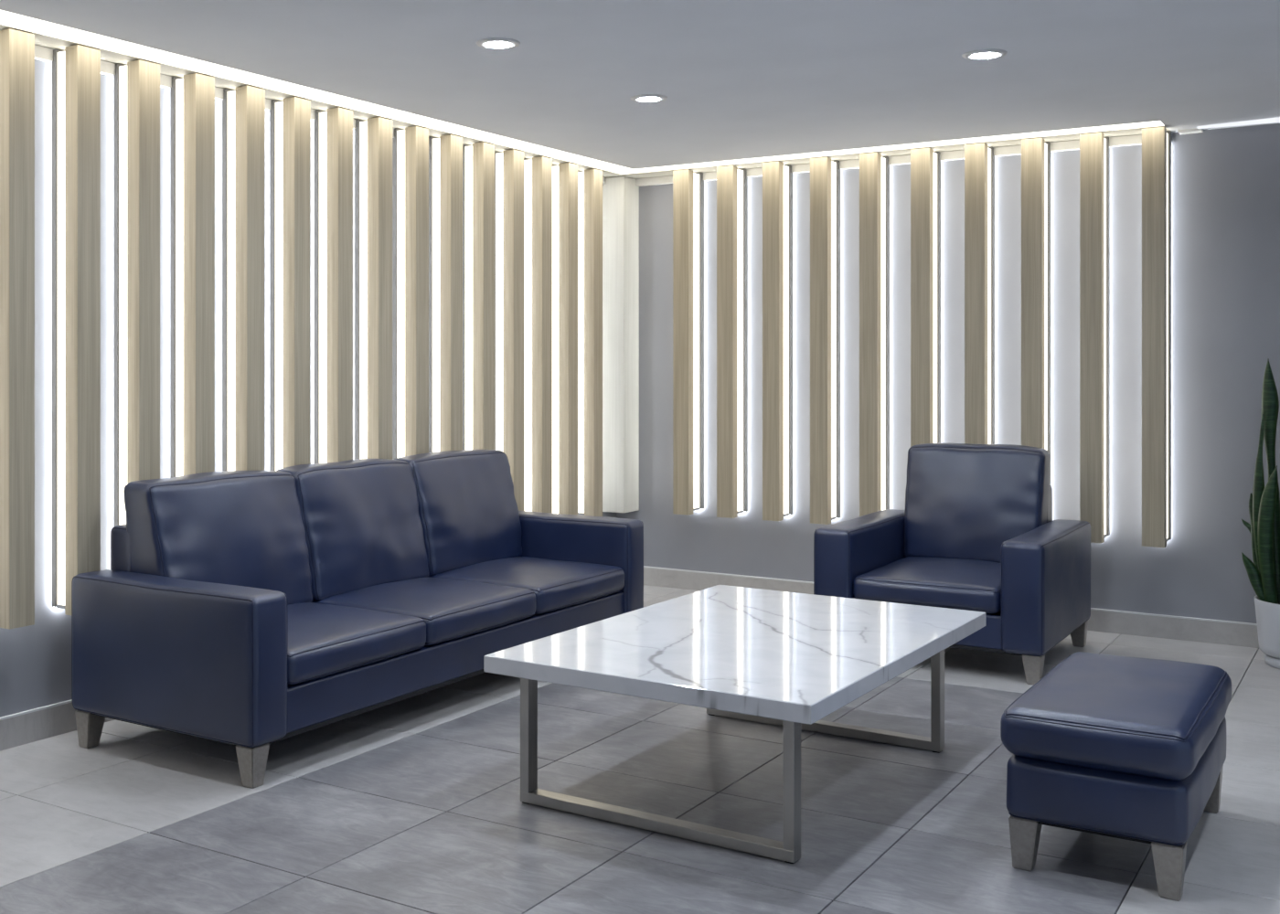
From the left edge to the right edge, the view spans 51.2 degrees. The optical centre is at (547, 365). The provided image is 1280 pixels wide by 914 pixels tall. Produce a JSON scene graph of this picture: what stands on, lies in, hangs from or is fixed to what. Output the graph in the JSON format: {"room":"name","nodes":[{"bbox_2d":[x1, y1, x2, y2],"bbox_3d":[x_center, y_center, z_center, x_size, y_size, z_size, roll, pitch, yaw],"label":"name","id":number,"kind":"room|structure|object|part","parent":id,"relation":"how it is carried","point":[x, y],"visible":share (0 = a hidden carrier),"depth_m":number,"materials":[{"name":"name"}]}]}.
{"room":"waiting lounge","nodes":[
{"label":"waiting lounge","id":0,"kind":"room"},
{"bbox_2d":[0,59,616,717],"bbox_3d":[-2.605,-0.116,3.643,0.200,3.120,11.200,0,0,33],"label":"wall","id":1,"kind":"structure","parent":0,"point":[36,659],"depth_m":4.93,"materials":[{"name":"grey paint"}]},
{"bbox_2d":[0,699,114,750],"bbox_3d":[-2.569,1.268,3.501,0.014,0.112,11.000,0,0,33],"label":"baseboard","id":2,"kind":"structure","parent":1,"relation":"attached to","point":[26,727],"depth_m":4.68,"materials":[{"name":"ceramic"}]},
{"bbox_2d":[0,28,639,629],"bbox_3d":[-0.871,-0.121,5.974,0.165,2.000,4.999,0,0,33],"label":"slatted wall panel","id":3,"kind":"object","parent":1,"relation":"attached to","point":[496,294],"visible":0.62,"depth_m":5.56,"materials":[{"name":"brown wood"}]},
{"bbox_3d":[-0.979,-1.099,5.932,0.030,0.043,4.810,0,0,33],"label":"header rail","id":4,"kind":"part","parent":3,"relation":"part of","materials":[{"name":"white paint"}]},
{"bbox_3d":[0.440,-0.120,7.997,0.156,1.998,0.179,0,0,33],"label":"corner post","id":5,"kind":"part","parent":3,"relation":"part of","materials":[{"name":"laminate"}]},
{"bbox_2d":[0,585,1279,913],"bbox_3d":[0.330,1.384,1.735,7.200,0.120,11.200,0,0,33],"label":"floor","id":6,"kind":"structure","parent":0,"point":[410,805],"depth_m":3.90,"materials":[{"name":"grey tile"}]},
{"bbox_2d":[71,449,643,789],"bbox_3d":[-0.596,0.863,5.415,0.898,0.923,2.529,0,0,33],"label":"sofa","id":7,"kind":"object","parent":6,"relation":"on","point":[248,611],"visible":0.98,"depth_m":4.88,"materials":[{"name":"blue leather"}]},
{"bbox_3d":[-1.583,1.260,4.615,0.077,0.128,0.077,0,0,33],"label":"leg","id":8,"kind":"part","parent":7,"relation":"part of","materials":[{"name":"silver metal"}]},
{"bbox_3d":[-0.909,0.879,5.617,0.147,0.622,2.193,0,0,33],"label":"frame","id":9,"kind":"part","parent":7,"relation":"part of","materials":[{"name":"blue leather"}]},
{"bbox_3d":[-1.238,0.961,4.428,0.897,0.482,0.175,0,0,33],"label":"arm","id":10,"kind":"part","parent":7,"relation":"part of","materials":[{"name":"blue leather"}]},
{"bbox_2d":[124,470,312,604],"bbox_3d":[-1.205,0.670,4.940,0.292,0.537,0.738,0,0,33],"label":"cushion","id":11,"kind":"object","parent":7,"relation":"on","point":[246,528],"depth_m":4.84,"materials":[{"name":"blue leather"}]},
{"bbox_3d":[-0.928,1.260,4.189,0.077,0.128,0.077,0,0,33],"label":"leg","id":12,"kind":"part","parent":7,"relation":"part of","materials":[{"name":"silver metal"}]},
{"bbox_2d":[276,458,428,601],"bbox_3d":[-0.807,0.671,5.552,0.292,0.536,0.738,0,0,33],"label":"cushion","id":13,"kind":"object","parent":7,"relation":"on","point":[365,522],"depth_m":5.44,"materials":[{"name":"blue leather"}]},
{"bbox_2d":[287,602,426,685],"bbox_3d":[-0.933,0.979,4.763,0.752,0.165,0.725,0,0,33],"label":"seat cushion","id":14,"kind":"object","parent":7,"relation":"on","point":[329,644],"depth_m":4.61,"materials":[{"name":"blue leather"}]},
{"bbox_2d":[311,576,536,645],"bbox_3d":[-0.535,0.980,5.375,0.752,0.164,0.725,0,0,33],"label":"seat cushion","id":15,"kind":"object","parent":7,"relation":"on","point":[453,612],"depth_m":5.21,"materials":[{"name":"blue leather"}]},
{"bbox_3d":[-0.601,1.116,5.417,0.855,0.148,2.208,0,0,33],"label":"frame","id":16,"kind":"part","parent":7,"relation":"part of","materials":[{"name":"blue leather"}]},
{"bbox_2d":[394,449,522,575],"bbox_3d":[-0.410,0.670,6.163,0.288,0.538,0.738,0,0,33],"label":"cushion","id":17,"kind":"object","parent":7,"relation":"on","point":[469,517],"depth_m":6.05,"materials":[{"name":"blue leather"}]},
{"bbox_2d":[428,556,624,614],"bbox_3d":[-0.138,0.981,5.986,0.753,0.168,0.725,0,0,33],"label":"seat cushion","id":18,"kind":"object","parent":7,"relation":"on","point":[560,585],"depth_m":5.84,"materials":[{"name":"blue leather"}]},
{"bbox_3d":[0.045,0.961,6.402,0.897,0.482,0.175,0,0,33],"label":"arm","id":19,"kind":"part","parent":7,"relation":"part of","materials":[{"name":"blue leather"}]},
{"bbox_2d":[483,585,985,863],"bbox_3d":[0.669,1.091,4.275,1.030,0.465,1.530,0,0,34],"label":"coffee table","id":20,"kind":"object","parent":6,"relation":"on","point":[791,661],"visible":1,"depth_m":3.99,"materials":[{"name":"white stone"}]},
{"bbox_3d":[-0.056,1.103,4.030,0.032,0.373,0.049,0,0,34],"label":"leg","id":21,"kind":"part","parent":20,"relation":"part of","materials":[{"name":"metal"}]},
{"bbox_3d":[0.299,1.304,3.789,0.890,0.032,0.050,0,0,34],"label":"leg frame","id":22,"kind":"part","parent":20,"relation":"part of","materials":[{"name":"metal"}]},
{"bbox_3d":[0.654,1.103,3.548,0.032,0.373,0.049,0,0,34],"label":"leg","id":23,"kind":"part","parent":20,"relation":"part of","materials":[{"name":"metal"}]},
{"bbox_3d":[0.985,1.304,4.799,0.890,0.032,0.050,0,0,34],"label":"leg frame","id":24,"kind":"part","parent":20,"relation":"part of","materials":[{"name":"metal"}]},
{"bbox_3d":[1.340,1.103,4.558,0.032,0.373,0.049,0,0,34],"label":"leg","id":25,"kind":"part","parent":20,"relation":"part of","materials":[{"name":"metal"}]},
{"bbox_2d":[813,442,1090,685],"bbox_3d":[1.883,0.853,6.133,1.009,0.943,0.998,0,0,33],"label":"armchair","id":26,"kind":"object","parent":6,"relation":"on","point":[976,530],"visible":0.94,"depth_m":6.05,"materials":[{"name":"blue leather"}]},
{"bbox_3d":[1.538,0.970,6.358,0.185,0.477,0.997,0,0,33],"label":"arm","id":27,"kind":"part","parent":26,"relation":"part of","materials":[{"name":"blue leather"}]},
{"bbox_2d":[853,556,1000,613],"bbox_3d":[1.842,0.992,6.070,0.644,0.162,0.846,0,0,33],"label":"seat cushion","id":28,"kind":"object","parent":26,"relation":"on","point":[967,583],"depth_m":5.81,"materials":[{"name":"blue leather"}]},
{"bbox_2d":[904,442,1050,563],"bbox_3d":[2.064,0.667,6.411,0.656,0.572,0.280,0,0,33],"label":"cushion","id":29,"kind":"object","parent":26,"relation":"on","point":[963,501],"depth_m":6.33,"materials":[{"name":"blue leather"}]},
{"bbox_3d":[1.886,1.124,6.138,0.668,0.144,0.955,0,0,33],"label":"frame","id":30,"kind":"part","parent":26,"relation":"part of","materials":[{"name":"blue leather"}]},
{"bbox_3d":[2.019,1.263,5.520,0.077,0.122,0.077,0,0,33],"label":"leg","id":31,"kind":"part","parent":26,"relation":"part of","materials":[{"name":"silver metal"}]},
{"bbox_3d":[2.229,0.970,5.909,0.185,0.477,0.997,0,0,33],"label":"arm","id":32,"kind":"part","parent":26,"relation":"part of","materials":[{"name":"blue leather"}]},
{"bbox_3d":[2.112,0.880,6.486,0.653,0.631,0.152,0,0,33],"label":"frame","id":33,"kind":"part","parent":26,"relation":"part of","materials":[{"name":"blue leather"}]},
{"bbox_3d":[2.500,1.263,6.259,0.077,0.122,0.077,0,0,33],"label":"leg","id":34,"kind":"part","parent":26,"relation":"part of","materials":[{"name":"silver metal"}]},
{"bbox_2d":[1000,651,1231,901],"bbox_3d":[1.613,1.106,3.727,0.490,0.436,0.904,0,0,33],"label":"ottoman","id":35,"kind":"object","parent":6,"relation":"on","point":[1126,748],"visible":1,"depth_m":3.41,"materials":[{"name":"blue leather"}]},
{"bbox_3d":[1.263,1.256,3.505,0.073,0.136,0.073,0,0,33],"label":"leg","id":36,"kind":"part","parent":35,"relation":"part of","materials":[{"name":"silver metal"}]},
{"bbox_3d":[1.552,1.256,3.317,0.073,0.136,0.073,0,0,33],"label":"leg","id":37,"kind":"part","parent":35,"relation":"part of","materials":[{"name":"silver metal"}]},
{"bbox_3d":[1.964,1.256,3.950,0.073,0.136,0.073,0,0,33],"label":"leg","id":38,"kind":"part","parent":35,"relation":"part of","materials":[{"name":"silver metal"}]},
{"bbox_2d":[1241,359,1279,669],"bbox_3d":[3.305,0.647,5.848,0.461,1.354,0.374,0,0,33],"label":"potted plant","id":39,"kind":"object","parent":6,"relation":"on","point":[1264,574],"visible":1,"depth_m":5.89,"materials":[{"name":"green plant"}]},
{"bbox_3d":[3.318,1.157,5.840,0.376,0.244,0.376,0,0,33],"label":"pot","id":40,"kind":"part","parent":39,"relation":"part of","materials":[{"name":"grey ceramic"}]},
{"bbox_2d":[0,0,1279,179],"bbox_3d":[0.414,-1.273,1.681,7.400,0.300,11.200,0,0,33],"label":"ceiling","id":41,"kind":"structure","parent":0,"point":[739,80],"depth_m":4.96,"materials":[{"name":"paint"}]},
{"bbox_2d":[476,37,520,49],"bbox_3d":[-0.171,-1.121,4.634,0.156,0.012,0.156,0,0,33],"label":"recessed light","id":42,"kind":"object","parent":41,"relation":"in","point":[493,43],"visible":1,"depth_m":4.62,"materials":[{"name":"white"}]},
{"bbox_2d":[0,10,1162,173],"bbox_3d":[-1.266,-1.141,2.520,2.930,0.024,10.777,0,0,33],"label":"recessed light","id":43,"kind":"object","parent":41,"relation":"in","point":[5,17],"visible":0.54,"depth_m":5.83,"materials":[{"name":"white plastic"}]},
{"bbox_2d":[630,94,667,102],"bbox_3d":[0.428,-1.121,5.587,0.156,0.012,0.156,0,0,33],"label":"recessed light","id":44,"kind":"object","parent":41,"relation":"in","point":[643,98],"visible":1,"depth_m":5.58,"materials":[{"name":"white"}]},
{"bbox_2d":[961,48,1007,60],"bbox_3d":[1.579,-1.121,4.798,0.156,0.012,0.156,0,0,33],"label":"recessed light","id":45,"kind":"object","parent":41,"relation":"in","point":[990,53],"visible":1,"depth_m":4.79,"materials":[{"name":"white"}]},
{"bbox_2d":[1197,117,1279,128],"bbox_3d":[3.524,-1.119,5.891,1.175,0.008,0.250,0,0,33],"label":"recessed light","id":46,"kind":"object","parent":41,"relation":"in","point":[1277,119],"visible":1,"depth_m":6.14,"materials":[{"name":"white plastic"}]},
{"bbox_2d":[616,123,1279,649],"bbox_3d":[3.412,-0.116,6.292,7.000,3.120,0.200,0,0,33],"label":"wall","id":47,"kind":"structure","parent":0,"point":[1225,182],"depth_m":6.70,"materials":[{"name":"grey paint"}]},
{"bbox_2d":[635,127,1171,547],"bbox_3d":[1.727,-0.131,7.135,2.940,1.980,0.222,0,0,33],"label":"slatted wall panel","id":48,"kind":"object","parent":47,"relation":"attached to","point":[1094,148],"visible":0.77,"depth_m":7.01,"materials":[{"name":"brown wood"}]},
{"bbox_3d":[1.776,-1.099,7.212,2.937,0.043,0.040,0,0,33],"label":"header rail","id":49,"kind":"part","parent":48,"relation":"part of","materials":[{"name":"white paint"}]},
{"bbox_2d":[643,565,1259,648],"bbox_3d":[3.358,1.268,6.199,6.988,0.112,0.014,0,0,33],"label":"baseboard","id":50,"kind":"structure","parent":47,"relation":"attached to","point":[1237,634],"depth_m":6.54,"materials":[{"name":"ceramic"}]},
{"bbox_2d":[1177,128,1203,134],"bbox_3d":[3.074,-1.117,6.350,0.100,0.012,0.070,0,0,33],"label":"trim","id":51,"kind":"structure","parent":47,"relation":"attached to","point":[1196,130],"depth_m":6.34,"materials":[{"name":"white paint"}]}
]}

